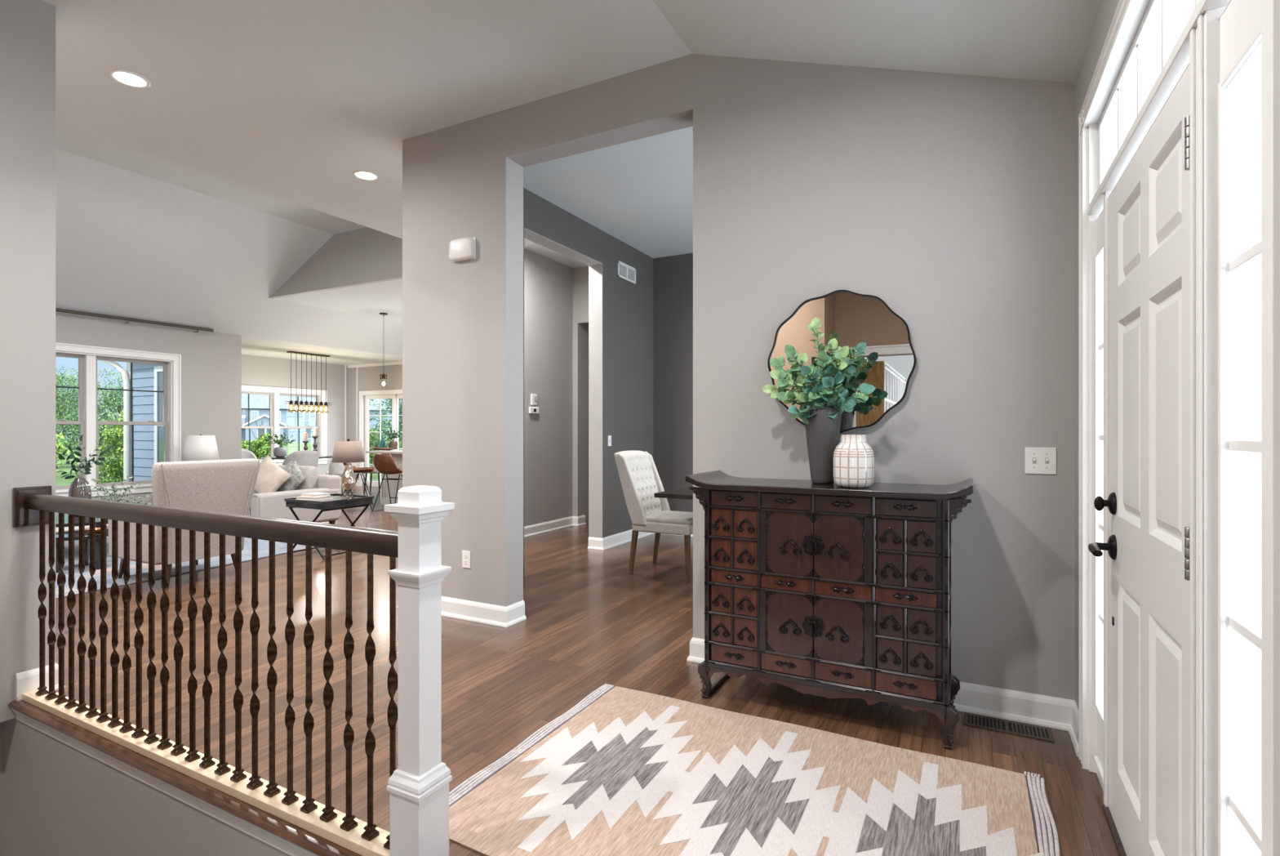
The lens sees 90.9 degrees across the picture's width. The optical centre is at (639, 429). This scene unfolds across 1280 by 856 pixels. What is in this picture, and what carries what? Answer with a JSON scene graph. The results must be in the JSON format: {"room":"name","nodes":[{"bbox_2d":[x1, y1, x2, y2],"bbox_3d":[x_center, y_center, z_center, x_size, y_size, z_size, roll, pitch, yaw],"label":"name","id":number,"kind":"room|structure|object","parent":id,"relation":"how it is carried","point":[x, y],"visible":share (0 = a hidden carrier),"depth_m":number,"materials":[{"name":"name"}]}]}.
{"room":"entrance hall","nodes":[
{"label":"entrance hall","id":0,"kind":"room"},
{"bbox_2d":[0,0,55,722],"bbox_3d":[-3.493,-0.363,2.056,0.145,3.433,2.415,0,0,28],"label":"wall","id":1,"kind":"structure","parent":0,"point":[27,27],"depth_m":2.99,"materials":[{"name":"grey paint"}]},
{"bbox_2d":[15,662,65,701],"bbox_3d":[-2.951,1.208,3.067,0.172,0.125,0.174,0,0,28],"label":"baseboard","id":2,"kind":"structure","parent":1,"relation":"attached to","point":[28,680],"depth_m":3.00,"materials":[{"name":"white"}]},
{"bbox_2d":[126,361,164,480],"bbox_3d":[-7.697,0.070,10.261,2.520,3.400,0.065,0,0,28],"label":"wall","id":3,"kind":"structure","parent":0,"point":[148,440],"depth_m":10.57,"materials":[{"name":"blue"}]},
{"bbox_2d":[0,717,291,855],"bbox_3d":[-2.392,2.685,1.361,3.100,2.770,2.600,0,0,28],"label":"wall","id":4,"kind":"structure","parent":0,"point":[57,798],"depth_m":2.66,"materials":[{"name":"grey paint"}]},
{"bbox_2d":[11,708,317,855],"bbox_3d":[-1.767,1.331,2.348,2.645,0.062,0.024,0,0,28],"label":"trim","id":5,"kind":"structure","parent":4,"relation":"attached to","point":[287,846],"depth_m":2.32,"materials":[{"name":"white"}]},
{"bbox_2d":[8,699,361,855],"bbox_3d":[-1.771,1.285,2.357,2.660,0.030,0.059,0,0,28],"label":"trim","id":6,"kind":"structure","parent":4,"relation":"attached to","point":[311,842],"depth_m":2.24,"materials":[{"name":"brown wood"}]},
{"bbox_2d":[55,311,241,515],"bbox_3d":[-7.938,-0.180,6.897,0.160,2.900,6.886,0,0,28],"label":"wall","id":7,"kind":"structure","parent":0,"point":[211,362],"depth_m":9.29,"materials":[{"name":"grey paint"}]},
{"bbox_2d":[55,350,172,490],"bbox_3d":[-7.228,-0.115,8.259,0.160,1.770,1.880,0,0,28],"label":"window","id":8,"kind":"structure","parent":7,"relation":"in","point":[87,388],"depth_m":8.27,"materials":[{"name":"white"}]},
{"bbox_2d":[100,360,129,481],"bbox_3d":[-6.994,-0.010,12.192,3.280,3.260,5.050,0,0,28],"label":"downspout","id":9,"kind":"object","parent":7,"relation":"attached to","point":[124,373],"visible":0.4,"depth_m":10.69,"materials":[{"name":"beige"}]},
{"bbox_2d":[55,342,181,496],"bbox_3d":[-7.133,-0.115,8.210,0.052,1.960,2.110,0,0,28],"label":"trim","id":10,"kind":"structure","parent":7,"relation":"attached to","point":[176,358],"depth_m":8.77,"materials":[{"name":"white"}]},
{"bbox_2d":[55,307,213,332],"bbox_3d":[-7.668,-1.479,7.110,0.125,0.078,5.315,0,0,28],"label":"curtain rod","id":11,"kind":"object","parent":7,"relation":"attached to","point":[57,309],"visible":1,"depth_m":8.51,"materials":[{"name":"grey metal"}]},
{"bbox_2d":[55,121,402,364],"bbox_3d":[-6.195,-2.160,8.081,7.540,1.340,11.200,0,0,28],"label":"ceiling","id":12,"kind":"structure","parent":0,"point":[140,234],"depth_m":7.90,"materials":[{"name":"white paint"}]},
{"bbox_2d":[284,351,330,413],"bbox_3d":[-6.443,-0.915,12.254,0.120,1.150,0.930,0,0,28],"label":"linear chandelier","id":13,"kind":"object","parent":12,"relation":"hanging from","point":[291,402],"visible":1,"depth_m":12.28,"materials":[{"name":"brown metal"}]},
{"bbox_2d":[241,354,348,476],"bbox_3d":[-7.709,-0.180,12.735,0.150,2.900,4.350,0,0,28],"label":"wall","id":14,"kind":"structure","parent":0,"point":[259,371],"depth_m":13.72,"materials":[{"name":"grey paint"}]},
{"bbox_2d":[241,389,322,462],"bbox_3d":[-7.556,-0.070,13.038,0.160,1.440,2.030,0,0,28],"label":"window","id":15,"kind":"structure","parent":14,"relation":"in","point":[274,427],"depth_m":13.03,"materials":[{"name":"white"}]},
{"bbox_2d":[241,384,328,464],"bbox_3d":[-7.462,-0.070,12.989,0.052,1.630,2.260,0,0,28],"label":"trim","id":16,"kind":"structure","parent":14,"relation":"attached to","point":[324,460],"depth_m":13.73,"materials":[{"name":"white"}]},
{"bbox_2d":[268,226,402,298],"bbox_3d":[-3.508,-2.327,8.333,4.488,0.734,0.069,0,0,28],"label":"wall","id":17,"kind":"structure","parent":0,"point":[366,255],"depth_m":8.52,"materials":[{"name":"grey paint"}]},
{"bbox_2d":[275,278,402,323],"bbox_3d":[-2.544,-2.045,10.181,4.488,0.170,4.100,0,0,28],"label":"ceiling","id":18,"kind":"structure","parent":0,"point":[370,300],"depth_m":9.50,"materials":[{"name":"white paint"}]},
{"bbox_2d":[348,364,402,485],"bbox_3d":[-2.571,-0.380,12.423,9.250,3.300,0.150,0,0,28],"label":"wall","id":19,"kind":"structure","parent":0,"point":[368,377],"depth_m":14.26,"materials":[{"name":"grey paint"}]},
{"bbox_2d":[344,364,357,484],"bbox_3d":[-6.592,-0.110,14.379,0.325,2.760,0.029,0,0,13],"label":"trim","id":20,"kind":"structure","parent":19,"relation":"attached to","point":[344,365],"depth_m":14.34,"materials":[{"name":"white"}]},
{"bbox_2d":[346,360,402,368],"bbox_3d":[-5.630,-1.460,13.909,2.450,0.060,0.045,0,0,28],"label":"trim","id":21,"kind":"structure","parent":19,"relation":"attached to","point":[401,362],"depth_m":14.03,"materials":[{"name":"white"}]},
{"bbox_2d":[359,389,402,485],"bbox_3d":[-5.455,0.193,13.823,2.050,2.155,0.034,0,0,28],"label":"trim","id":22,"kind":"structure","parent":19,"relation":"attached to","point":[362,393],"depth_m":14.26,"materials":[{"name":"white"}]},
{"bbox_2d":[364,394,402,486],"bbox_3d":[-5.407,0.240,13.916,1.860,2.060,0.075,0,0,28],"label":"door","id":23,"kind":"structure","parent":19,"relation":"in","point":[394,397],"depth_m":14.10,"materials":[{"name":"white"}]},
{"bbox_2d":[524,248,573,526],"bbox_3d":[-1.380,-0.445,7.657,0.170,3.430,2.100,0,0,28],"label":"wall","id":24,"kind":"structure","parent":0,"point":[548,282],"depth_m":7.88,"materials":[{"name":"grey paint"}]},
{"bbox_2d":[524,515,586,537],"bbox_3d":[-1.258,1.208,7.593,0.106,0.125,2.100,0,0,28],"label":"baseboard","id":25,"kind":"structure","parent":24,"relation":"attached to","point":[538,528],"depth_m":7.99,"materials":[{"name":"white"}]},
{"bbox_2d":[524,238,588,267],"bbox_3d":[-0.737,-2.220,7.603,1.100,0.120,4.000,0,0,28],"label":"ceiling","id":26,"kind":"structure","parent":0,"point":[529,245],"depth_m":7.74,"materials":[{"name":"white paint"}]},
{"bbox_2d":[42,0,1100,238],"bbox_3d":[-1.130,-2.016,3.088,6.060,1.229,7.030,0,0,28],"label":"ceiling","id":27,"kind":"structure","parent":0,"point":[287,100],"depth_m":3.41,"materials":[{"name":"white paint"}]},
{"bbox_2d":[108,69,151,88],"bbox_3d":[-3.019,-2.076,3.727,0.196,0.008,0.196,0,0,28],"label":"recessed light","id":28,"kind":"object","parent":27,"relation":"in","point":[126,77],"visible":1,"depth_m":3.72,"materials":[{"name":"white"}]},
{"bbox_2d":[112,71,146,86],"bbox_3d":[-3.019,-2.076,3.727,0.156,0.001,0.156,0,0,28],"label":"diffuser","id":29,"kind":"object","parent":28,"relation":"attached to","point":[128,78],"depth_m":3.72,"materials":[{"name":"white"}]},
{"bbox_2d":[352,170,378,180],"bbox_3d":[-2.236,-2.076,5.140,0.196,0.008,0.196,0,0,28],"label":"recessed light","id":30,"kind":"object","parent":27,"relation":"in","point":[363,175],"visible":1,"depth_m":5.13,"materials":[{"name":"white"}]},
{"bbox_2d":[355,172,376,179],"bbox_3d":[-2.236,-2.076,5.140,0.156,0.001,0.156,0,0,28],"label":"diffuser","id":31,"kind":"object","parent":30,"relation":"attached to","point":[363,175],"depth_m":5.14,"materials":[{"name":"white"}]},
{"bbox_2d":[573,266,588,515],"bbox_3d":[-0.389,-0.445,8.228,1.060,3.430,0.170,0,0,28],"label":"wall","id":32,"kind":"structure","parent":0,"point":[580,274],"depth_m":8.38,"materials":[{"name":"grey paint"}]},
{"bbox_2d":[584,324,588,523],"bbox_3d":[-0.247,-0.380,9.688,0.200,3.300,2.550,0,0,28],"label":"wall","id":33,"kind":"structure","parent":0,"point":[586,326],"depth_m":8.55,"materials":[{"name":"grey paint"}]},
{"bbox_2d":[55,485,1119,855],"bbox_3d":[-3.655,1.285,4.670,15.200,0.030,15.300,0,0,28],"label":"floor","id":34,"kind":"structure","parent":0,"point":[590,623],"depth_m":3.27,"materials":[{"name":"brown wood"}]},
{"bbox_2d":[55,526,314,598],"bbox_3d":[-5.729,1.264,6.316,3.700,0.012,3.500,0,0,23],"label":"area rug","id":35,"kind":"object","parent":34,"relation":"on","point":[281,548],"visible":0.09,"depth_m":5.85,"materials":[{"name":"carpet"}]},
{"bbox_2d":[55,513,107,527],"bbox_3d":[-5.615,1.071,6.426,1.000,0.372,1.000,0,0,28],"label":"coffee table","id":36,"kind":"object","parent":35,"relation":"on","point":[66,515],"visible":0.07,"depth_m":6.16,"materials":[{"name":"black"}]},
{"bbox_2d":[67,477,91,515],"bbox_3d":[-5.858,0.692,6.586,0.190,0.385,0.190,0,0,28],"label":"vase","id":37,"kind":"object","parent":36,"relation":"on","point":[76,490],"visible":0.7,"depth_m":6.53,"materials":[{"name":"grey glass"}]},
{"bbox_2d":[55,434,113,479],"bbox_3d":[-5.852,0.294,6.583,0.548,0.501,0.180,0,0,-24],"label":"leafy stems","id":38,"kind":"object","parent":37,"relation":"in","point":[88,465],"visible":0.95,"depth_m":6.58,"materials":[{"name":"green plant"}]},
{"bbox_2d":[80,475,151,504],"bbox_3d":[-5.299,0.681,6.387,0.562,0.407,0.578,0,0,28],"label":"plant","id":39,"kind":"object","parent":36,"relation":"on","point":[91,479],"visible":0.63,"depth_m":6.38,"materials":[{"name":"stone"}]},
{"bbox_2d":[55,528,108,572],"bbox_3d":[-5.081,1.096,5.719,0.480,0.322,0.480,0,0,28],"label":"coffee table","id":40,"kind":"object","parent":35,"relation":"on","point":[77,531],"visible":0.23,"depth_m":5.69,"materials":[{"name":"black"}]},
{"bbox_2d":[107,457,260,589],"bbox_3d":[-3.943,0.759,5.432,0.923,1.019,0.809,0,0,28],"label":"armchair","id":41,"kind":"object","parent":35,"relation":"on","point":[223,486],"visible":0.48,"depth_m":5.18,"materials":[{"name":"beige fabric"}]},
{"bbox_2d":[13,485,398,855],"bbox_3d":[-1.794,0.770,2.430,2.520,1.000,0.136,0,0,28],"label":"stair railing","id":42,"kind":"object","parent":34,"relation":"on","point":[32,505],"visible":0.99,"depth_m":2.30,"materials":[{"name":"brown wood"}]},
{"bbox_2d":[241,448,257,458],"bbox_3d":[-7.504,0.807,11.923,0.616,0.921,0.625,0,0,28],"label":"chair","id":43,"kind":"object","parent":34,"relation":"on","point":[246,454],"visible":0.09,"depth_m":12.16,"materials":[{"name":"grey"}]},
{"bbox_2d":[247,464,341,524],"bbox_3d":[-5.115,0.877,8.465,1.840,0.784,1.160,0,0,28],"label":"sofa","id":44,"kind":"object","parent":34,"relation":"on","point":[269,504],"visible":0.28,"depth_m":8.10,"materials":[{"name":"beige fabric"}]},
{"bbox_2d":[254,454,291,493],"bbox_3d":[-4.807,0.625,8.125,0.642,0.625,0.196,0,0,6],"label":"throw pillow","id":45,"kind":"object","parent":44,"relation":"on","point":[271,476],"visible":0.73,"depth_m":8.07,"materials":[{"name":"fabric"}]},
{"bbox_2d":[275,464,286,491],"bbox_3d":[-4.992,0.672,8.700,0.479,0.375,0.249,0,0,28],"label":"cushion","id":46,"kind":"object","parent":44,"relation":"on","point":[282,466],"depth_m":8.60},
{"bbox_2d":[279,456,306,491],"bbox_3d":[-4.617,0.635,8.296,0.607,0.586,0.196,0,0,24],"label":"throw pillow","id":47,"kind":"object","parent":44,"relation":"on","point":[292,468],"visible":0.66,"depth_m":8.20,"materials":[{"name":"grey fabric"}]},
{"bbox_2d":[294,465,318,489],"bbox_3d":[-4.562,0.672,8.476,0.479,0.375,0.249,0,0,28],"label":"cushion","id":48,"kind":"object","parent":44,"relation":"on","point":[311,473],"depth_m":8.36,"materials":[{"name":"fabric"}]},
{"bbox_2d":[260,454,333,458],"bbox_3d":[-6.544,0.896,12.211,1.100,0.771,1.485,0,0,28],"label":"table","id":49,"kind":"object","parent":34,"relation":"on","point":[319,455],"visible":0.2,"depth_m":11.98,"materials":[{"name":"white"}]},
{"bbox_2d":[264,431,296,457],"bbox_3d":[-6.724,0.273,11.836,0.436,0.473,0.462,0,0,28],"label":"vase","id":50,"kind":"object","parent":49,"relation":"on","point":[278,451],"visible":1,"depth_m":11.76,"materials":[{"name":"ceramic"}]},
{"bbox_2d":[282,449,319,466],"bbox_3d":[-5.987,0.807,11.036,0.616,0.921,0.625,0,0,33],"label":"chair","id":51,"kind":"object","parent":34,"relation":"on","point":[303,457],"visible":0.38,"depth_m":10.85,"materials":[{"name":"grey"}]},
{"bbox_2d":[284,493,373,559],"bbox_3d":[-3.220,0.985,6.541,0.600,0.574,0.600,0,0,28],"label":"side table","id":52,"kind":"object","parent":34,"relation":"on","point":[338,502],"visible":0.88,"depth_m":6.37,"materials":[{"name":"black"}]},
{"bbox_2d":[296,495,333,500],"bbox_3d":[-3.342,0.695,6.469,0.270,0.030,0.210,0,0,19],"label":"book","id":53,"kind":"object","parent":52,"relation":"on","point":[306,498],"visible":0.81,"depth_m":6.39,"materials":[{"name":"grey paper"}]},
{"bbox_2d":[301,492,329,497],"bbox_3d":[-3.333,0.664,6.476,0.240,0.028,0.170,0,0,30],"label":"book","id":54,"kind":"object","parent":53,"relation":"on","point":[309,494],"visible":1,"depth_m":6.44,"materials":[{"name":"beige paper"}]},
{"bbox_2d":[284,493,373,509],"bbox_3d":[-3.220,0.739,6.541,0.600,0.082,0.600,0,0,28],"label":"tray","id":55,"kind":"object","parent":52,"relation":"on","point":[338,502],"depth_m":6.37,"materials":[{"name":"black"}]},
{"bbox_2d":[331,438,364,497],"bbox_3d":[-3.071,0.401,6.632,0.319,0.618,0.319,0,0,28],"label":"table lamp","id":56,"kind":"object","parent":52,"relation":"on","point":[344,451],"visible":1,"depth_m":6.56,"materials":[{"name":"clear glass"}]},
{"bbox_2d":[325,458,359,475],"bbox_3d":[-5.664,0.807,12.000,0.616,0.921,0.625,0,0,28],"label":"chair","id":57,"kind":"object","parent":34,"relation":"on","point":[335,468],"visible":0.35,"depth_m":11.73,"materials":[{"name":"grey"}]},
{"bbox_2d":[342,462,373,510],"bbox_3d":[-4.567,0.806,10.163,0.490,0.909,0.441,0,0,-19],"label":"counter stool","id":58,"kind":"object","parent":34,"relation":"on","point":[362,469],"visible":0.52,"depth_m":10.06,"materials":[{"name":"leather"}]},
{"bbox_2d":[363,448,393,493],"bbox_3d":[-5.367,0.807,12.864,0.616,0.921,0.625,0,0,-1],"label":"chair","id":59,"kind":"object","parent":34,"relation":"on","point":[375,471],"visible":0.07,"depth_m":12.71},
{"bbox_2d":[365,449,402,504],"bbox_3d":[-3.065,0.810,10.470,2.920,0.920,1.170,0,0,28],"label":"kitchen island","id":60,"kind":"object","parent":34,"relation":"on","point":[397,455],"visible":0.11,"depth_m":10.60,"materials":[{"name":"white paint"}]},
{"bbox_2d":[365,449,402,453],"bbox_3d":[-3.065,0.367,10.470,2.920,0.035,1.170,0,0,28],"label":"island countertop","id":61,"kind":"structure","parent":60,"relation":"on","point":[397,451],"depth_m":10.45,"materials":[{"name":"stone"}]},
{"bbox_2d":[369,447,394,449],"bbox_3d":[-4.506,0.327,11.058,0.600,0.045,0.330,0,0,28],"label":"wooden tray","id":62,"kind":"object","parent":61,"relation":"on","point":[375,448],"visible":0.84,"depth_m":10.92,"materials":[{"name":"brown wood"}]},
{"bbox_2d":[382,426,402,448],"bbox_3d":[-4.305,0.142,10.965,0.358,0.382,0.249,0,0,19],"label":"greenery","id":63,"kind":"object","parent":62,"relation":"on","point":[393,443],"visible":0.99,"depth_m":10.92,"materials":[{"name":"green plant"}]},
{"bbox_2d":[372,453,402,511],"bbox_3d":[-3.899,0.806,9.857,0.441,0.909,0.490,0,0,22],"label":"counter stool","id":64,"kind":"object","parent":34,"relation":"on","point":[384,464],"visible":0.9,"depth_m":9.69,"materials":[{"name":"leather"}]},
{"bbox_2d":[384,484,454,855],"bbox_3d":[-0.639,0.715,1.828,0.137,1.110,0.137,0,0,28],"label":"newel post","id":65,"kind":"object","parent":34,"relation":"on","point":[419,788],"visible":1,"depth_m":1.79,"materials":[{"name":"white paint"}]},
{"bbox_2d":[613,450,693,580],"bbox_3d":[0.214,0.730,5.686,0.730,1.080,0.560,0,0,28],"label":"dining chair","id":66,"kind":"object","parent":34,"relation":"on","point":[640,479],"visible":0.91,"depth_m":5.56,"materials":[{"name":"fabric"}]},
{"bbox_2d":[644,510,693,524],"bbox_3d":[0.323,0.777,5.629,0.485,0.045,0.500,0,0,28],"label":"seat cushion","id":67,"kind":"object","parent":66,"relation":"on","point":[651,517],"depth_m":5.47,"materials":[{"name":"fabric"}]},
{"bbox_2d":[653,484,693,499],"bbox_3d":[1.206,0.891,5.123,1.940,0.757,1.000,0,0,28],"label":"dining table","id":68,"kind":"object","parent":34,"relation":"on","point":[685,492],"visible":0.09,"depth_m":5.10,"materials":[{"name":"brown wood"}]},
{"bbox_2d":[448,683,1060,855],"bbox_3d":[0.363,1.264,2.166,1.858,0.012,1.276,0,0,28],"label":"rug","id":69,"kind":"object","parent":34,"relation":"on","point":[623,771],"visible":0.9,"depth_m":2.17,"materials":[{"name":"fabric"}]},
{"bbox_2d":[685,470,973,750],"bbox_3d":[0.854,0.742,2.910,1.213,1.056,0.440,0,0,28],"label":"chest","id":70,"kind":"object","parent":34,"relation":"on","point":[831,590],"visible":1,"depth_m":2.72,"materials":[{"name":"wood"}]},
{"bbox_2d":[804,404,840,484],"bbox_3d":[0.859,0.065,2.958,0.164,0.368,0.164,0,0,28],"label":"ribbed vase","id":71,"kind":"object","parent":70,"relation":"on","point":[823,432],"visible":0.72,"depth_m":2.90,"materials":[{"name":"grey"}]},
{"bbox_2d":[762,316,875,423],"bbox_3d":[0.828,-0.278,2.950,0.534,0.500,0.298,0,0,28],"label":"plant","id":72,"kind":"object","parent":71,"relation":"in","point":[824,386],"visible":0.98,"depth_m":2.90,"materials":[{"name":"green plant"}]},
{"bbox_2d":[833,434,874,487],"bbox_3d":[0.942,0.135,2.779,0.172,0.229,0.172,0,0,28],"label":"vase","id":73,"kind":"object","parent":70,"relation":"on","point":[853,457],"visible":1,"depth_m":2.71,"materials":[{"name":"white ceramic"}]},
{"bbox_2d":[963,711,1054,742],"bbox_3d":[1.570,1.268,2.694,0.330,0.004,0.130,0,0,28],"label":"floor vent","id":74,"kind":"object","parent":34,"relation":"in","point":[1027,730],"visible":1,"depth_m":2.69,"materials":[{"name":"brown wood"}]},
{"bbox_3d":[-6.260,0.989,8.973,0.440,0.559,0.440,0,0,28],"label":"end table","id":75,"kind":"object","parent":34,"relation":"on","visible":0},
{"bbox_2d":[181,433,219,460],"bbox_3d":[-6.260,0.381,8.973,0.453,0.657,0.453,0,0,28],"label":"table lamp","id":76,"kind":"object","parent":75,"relation":"on","point":[196,447],"visible":0.83,"depth_m":8.82,"materials":[{"name":"white fabric"}]},
{"bbox_2d":[523,187,653,575],"bbox_3d":[-0.731,-0.425,6.247,0.175,3.390,3.600,0,0,28],"label":"wall","id":77,"kind":"structure","parent":0,"point":[627,305],"depth_m":6.97,"materials":[{"name":"grey paint"}]},
{"bbox_2d":[524,227,602,266],"bbox_3d":[-0.783,-1.769,6.143,0.170,0.008,1.328,0,0,28],"label":"trim","id":78,"kind":"structure","parent":77,"relation":"attached to","point":[530,235],"depth_m":6.10,"materials":[{"name":"grey paint"}]},
{"bbox_2d":[588,263,602,537],"bbox_3d":[-0.474,-0.252,6.735,0.170,3.043,0.008,0,0,28],"label":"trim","id":79,"kind":"structure","parent":77,"relation":"attached to","point":[595,272],"depth_m":6.73,"materials":[{"name":"grey paint"}]},
{"bbox_2d":[617,260,635,284],"bbox_3d":[-0.147,-1.794,7.166,0.010,0.178,0.420,0,0,28],"label":"air vent","id":80,"kind":"object","parent":77,"relation":"in","point":[625,271],"visible":1,"depth_m":7.15,"materials":[{"name":"white plastic"}]},
{"bbox_2d":[523,126,693,257],"bbox_3d":[1.089,-2.175,5.353,4.220,0.110,3.700,0,0,28],"label":"ceiling","id":81,"kind":"structure","parent":0,"point":[639,193],"depth_m":5.52,"materials":[{"name":"white paint"}]},
{"bbox_2d":[653,253,693,511],"bbox_3d":[1.920,-0.425,6.945,4.220,3.390,0.150,0,0,28],"label":"wall","id":82,"kind":"structure","parent":0,"point":[673,275],"depth_m":7.65,"materials":[{"name":"grey paint"}]},
{"bbox_2d":[587,528,693,550],"bbox_3d":[1.526,1.208,6.364,4.060,0.125,1.244,0,0,28],"label":"baseboard","id":83,"kind":"structure","parent":82,"relation":"attached to","point":[595,543],"depth_m":6.87,"materials":[{"name":"white"}]},
{"bbox_2d":[402,53,1075,699],"bbox_3d":[0.199,-0.405,3.630,4.205,3.350,0.180,0,0,28],"label":"wall","id":84,"kind":"structure","parent":0,"point":[948,200],"depth_m":3.14,"materials":[{"name":"grey paint"}]},
{"bbox_2d":[396,595,526,626],"bbox_3d":[-1.253,1.208,4.372,0.996,0.125,0.206,0,0,28],"label":"baseboard","id":85,"kind":"structure","parent":84,"relation":"attached to","point":[477,611],"depth_m":4.18,"materials":[{"name":"white"}]},
{"bbox_2d":[448,236,475,262],"bbox_3d":[-1.198,-1.215,4.232,0.210,0.148,0.044,0,0,28],"label":"door chime","id":86,"kind":"object","parent":84,"relation":"attached to","point":[464,248],"visible":1,"depth_m":4.20,"materials":[{"name":"white plastic"}]},
{"bbox_2d":[462,550,470,568],"bbox_3d":[-1.170,0.869,4.237,0.070,0.114,0.008,0,0,28],"label":"wall outlet","id":87,"kind":"object","parent":84,"relation":"attached to","point":[465,554],"visible":1,"depth_m":4.24,"materials":[{"name":"white plastic"}]},
{"bbox_2d":[767,289,916,432],"bbox_3d":[0.978,-0.336,3.103,0.703,0.703,0.030,0,0,28],"label":"wall mirror","id":88,"kind":"object","parent":84,"relation":"attached to","point":[888,363],"visible":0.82,"depth_m":3.05,"materials":[{"name":"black mirror"}]},
{"bbox_2d":[686,636,1078,756],"bbox_3d":[1.038,1.208,3.045,1.812,0.125,0.261,0,0,33],"label":"baseboard","id":89,"kind":"structure","parent":84,"relation":"attached to","point":[1044,710],"depth_m":2.76,"materials":[{"name":"white"}]},
{"bbox_2d":[1024,447,1056,474],"bbox_3d":[1.730,0.132,2.720,0.115,0.115,0.016,0,0,28],"label":"light switch","id":90,"kind":"object","parent":84,"relation":"attached to","point":[1037,460],"visible":1,"depth_m":2.72,"materials":[{"name":"white plastic"}]},
{"bbox_2d":[1075,0,1119,707],"bbox_3d":[0.955,-0.230,0.771,0.180,3.000,4.250,0,0,28],"label":"wall","id":91,"kind":"structure","parent":0,"point":[1106,10],"depth_m":2.61,"materials":[{"name":"grey paint"}]},
{"bbox_2d":[1093,208,1103,791],"bbox_3d":[1.652,0.245,2.223,0.057,2.049,0.225,0,0,28],"label":"window","id":92,"kind":"structure","parent":91,"relation":"in","point":[1099,256],"depth_m":2.30,"materials":[{"name":"white"}]},
{"bbox_2d":[1078,0,1139,768],"bbox_3d":[1.256,0.022,1.567,0.022,2.495,1.970,0,0,28],"label":"trim","id":93,"kind":"structure","parent":91,"relation":"attached to","point":[1125,11],"depth_m":2.36,"materials":[{"name":"white"}]},
{"bbox_2d":[1102,803,1126,855],"bbox_3d":[1.401,1.264,1.649,0.160,0.012,0.980,0,0,28],"label":"sill","id":94,"kind":"structure","parent":91,"relation":"attached to","point":[1110,820],"depth_m":1.98,"materials":[{"name":"brown wood"}]},
{"bbox_2d":[1088,63,1189,855],"bbox_3d":[1.334,0.240,1.696,0.121,2.036,0.931,0,0,28],"label":"door","id":95,"kind":"structure","parent":91,"relation":"in","point":[1147,546],"depth_m":1.63,"materials":[{"name":"white"}]},
{"bbox_2d":[1097,0,1199,187],"bbox_3d":[1.301,-0.980,1.537,0.035,0.308,1.766,0,0,28],"label":"window","id":96,"kind":"structure","parent":91,"relation":"in","point":[1135,60],"depth_m":1.88,"materials":[{"name":"white"}]},
{"bbox_2d":[1087,0,1279,855],"bbox_3d":[1.329,0.058,1.522,0.172,2.425,1.808,0,0,28],"label":"trim","id":97,"kind":"structure","parent":91,"relation":"attached to","point":[1196,32],"depth_m":1.20,"materials":[{"name":"white"}]},
{"bbox_2d":[1217,0,1261,855],"bbox_3d":[1.045,0.245,1.059,0.057,2.049,0.274,0,0,28],"label":"window","id":98,"kind":"structure","parent":91,"relation":"in","point":[1239,247],"depth_m":1.15,"materials":[{"name":"white"}]},
{"label":"outside","id":99,"kind":"structure","parent":0,"visible":0},
{"bbox_2d":[55,436,402,485],"bbox_3d":[-56.241,1.970,57.536,127.050,0.400,170.000,0,0,28],"label":"lawn","id":100,"kind":"structure","parent":99,"point":[291,447],"depth_m":30.45,"materials":[{"name":"plant"}]},
{"bbox_2d":[55,431,70,466],"bbox_3d":[-13.980,0.495,13.268,2.947,2.563,2.999,0,0,-12],"label":"tree","id":101,"kind":"object","parent":100,"relation":"on","point":[62,447],"visible":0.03,"depth_m":14.05,"materials":[{"name":"green plant"}]},
{"bbox_2d":[55,364,110,465],"bbox_3d":[-27.702,-0.771,28.973,5.413,5.094,5.880,0,0,-40],"label":"tree","id":102,"kind":"object","parent":100,"relation":"on","point":[64,397],"visible":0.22,"depth_m":28.90,"materials":[{"name":"green plant"}]},
{"bbox_2d":[55,367,125,471],"bbox_3d":[-19.941,-0.320,24.812,4.333,4.191,4.931,0,0,-16],"label":"tree","id":103,"kind":"object","parent":100,"relation":"on","point":[117,402],"visible":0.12,"depth_m":23.59,"materials":[{"name":"green plant"}]},
{"bbox_2d":[98,408,123,483],"bbox_3d":[-13.137,0.451,16.969,3.281,2.649,2.565,0,0,33],"label":"tree","id":104,"kind":"object","parent":100,"relation":"on","point":[116,436],"visible":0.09,"depth_m":16.20,"materials":[{"name":"green plant"}]},
{"bbox_2d":[241,419,288,458],"bbox_3d":[-12.013,0.733,20.116,1.697,2.086,1.770,0,0,28],"label":"tree","id":105,"kind":"object","parent":100,"relation":"on","point":[260,447],"visible":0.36,"depth_m":19.68,"materials":[{"name":"green plant"}]},
{"bbox_2d":[241,393,391,442],"bbox_3d":[-52.897,-3.030,92.875,29.200,9.600,13.400,0,0,-29],"label":"house","id":106,"kind":"structure","parent":100,"relation":"on","point":[306,418],"depth_m":89.75,"materials":[{"name":"blue"}]},
{"bbox_2d":[368,427,386,466],"bbox_3d":[-10.201,0.597,22.699,2.143,2.355,2.048,0,0,28],"label":"tree","id":107,"kind":"object","parent":100,"relation":"on","point":[371,455],"visible":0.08,"depth_m":22.51,"materials":[{"name":"green plant"}]},
{"bbox_2d":[368,398,402,450],"bbox_3d":[-6.521,-0.512,20.548,4.883,4.576,4.914,0,0,38],"label":"tree","id":108,"kind":"object","parent":100,"relation":"on","point":[400,411],"visible":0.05,"depth_m":19.48,"materials":[{"name":"green plant"}]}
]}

